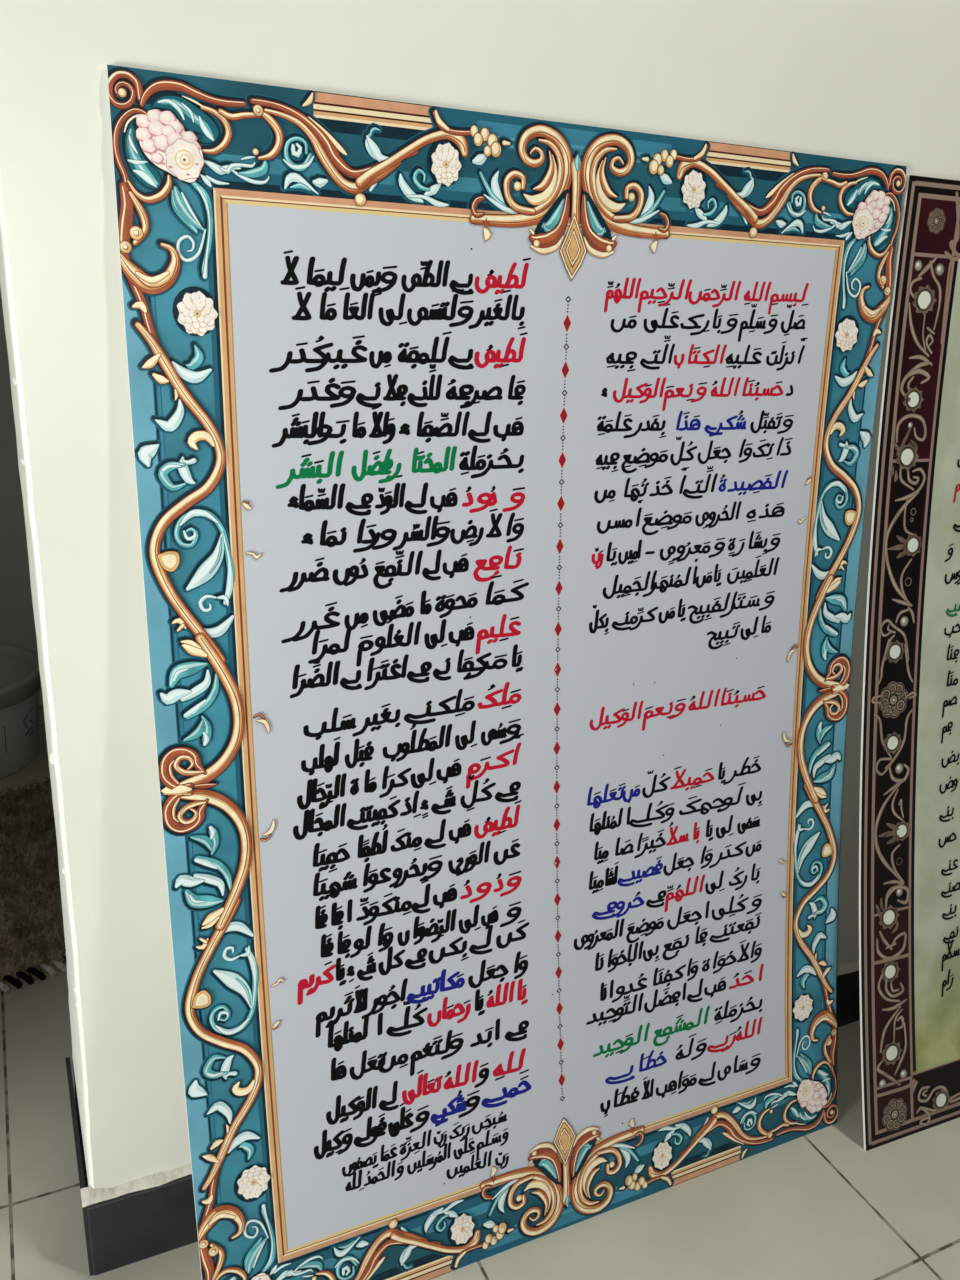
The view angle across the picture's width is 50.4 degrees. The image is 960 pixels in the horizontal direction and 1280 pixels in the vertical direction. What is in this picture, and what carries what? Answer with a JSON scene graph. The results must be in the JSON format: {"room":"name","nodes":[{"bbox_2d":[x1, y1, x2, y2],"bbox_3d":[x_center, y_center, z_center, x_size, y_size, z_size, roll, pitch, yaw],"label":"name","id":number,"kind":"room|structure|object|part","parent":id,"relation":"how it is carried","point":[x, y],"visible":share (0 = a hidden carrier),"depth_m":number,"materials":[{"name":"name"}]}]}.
{"room":"mosque interior","nodes":[
{"label":"mosque interior","id":0,"kind":"room"},
{"bbox_2d":[0,287,42,703],"bbox_3d":[-0.399,-1.167,2.028,5.400,2.600,0.130,-6,21,-24],"label":"wall","id":1,"kind":"structure","parent":0,"point":[17,622],"depth_m":2.04,"materials":[{"name":"paint"}]},
{"bbox_2d":[0,0,959,1188],"bbox_3d":[1.144,-0.839,1.288,3.280,2.600,0.196,-6,21,-24],"label":"wall","id":2,"kind":"structure","parent":0,"point":[878,81],"depth_m":0.78,"materials":[{"name":"paint"}]},
{"bbox_2d":[13,377,76,1006],"bbox_3d":[-0.333,0.125,0.803,0.005,0.647,0.005,-6,21,-24],"label":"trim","id":3,"kind":"structure","parent":2,"relation":"attached to","point":[14,378],"depth_m":0.79,"materials":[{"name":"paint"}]},
{"bbox_2d":[66,970,859,1275],"bbox_3d":[0.397,0.429,1.375,1.759,0.080,0.207,-6,21,-24],"label":"baseboard","id":4,"kind":"structure","parent":2,"relation":"attached to","point":[129,1228],"depth_m":0.95,"materials":[{"name":"stone"}]},
{"bbox_2d":[80,961,858,1207],"bbox_3d":[0.367,0.424,1.246,1.600,0.012,0.013,-6,21,-24],"label":"trim","id":5,"kind":"structure","parent":2,"relation":"attached to","point":[89,1195],"depth_m":0.94,"materials":[{"name":"paint"}]},
{"bbox_2d":[0,704,959,1279],"bbox_3d":[0.463,0.744,0.589,5.400,0.001,4.600,-6,21,-24],"label":"floor","id":6,"kind":"structure","parent":0,"point":[817,1205],"depth_m":1.03,"materials":[{"name":"tile"}]},
{"bbox_2d":[0,644,40,778],"bbox_3d":[-0.962,0.138,1.881,0.302,0.178,0.302,-6,21,-24],"label":"plastic bucket","id":7,"kind":"object","parent":6,"relation":"on","point":[20,681],"visible":0.92,"depth_m":1.86,"materials":[{"name":"grey plastic"}]},
{"bbox_2d":[0,777,66,992],"bbox_3d":[-0.541,0.315,1.664,1.269,0.022,0.567,-12,24,-36],"label":"shaggy rug","id":8,"kind":"object","parent":6,"relation":"on","point":[32,938],"visible":0.23,"depth_m":1.49,"materials":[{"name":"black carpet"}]},
{"bbox_2d":[107,65,906,1279],"bbox_3d":[0.082,0.089,0.907,0.700,1.000,0.135,-6,21,-24],"label":"calligraphy panel","id":9,"kind":"object","parent":6,"relation":"on","point":[501,480],"visible":1,"depth_m":0.88,"materials":[{"name":"white"}]},
{"bbox_3d":[0.076,0.085,0.920,0.572,0.871,0.021,-6,13,-24],"label":"gold moulding","id":10,"kind":"part","parent":9,"relation":"part of","materials":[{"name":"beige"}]},
{"bbox_2d":[859,175,959,1150],"bbox_3d":[0.733,0.033,1.170,0.700,0.993,0.178,-5,21,-23],"label":"calligraphy panel","id":11,"kind":"object","parent":6,"relation":"on","point":[909,812],"visible":1,"depth_m":1.09,"materials":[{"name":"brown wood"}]}
]}

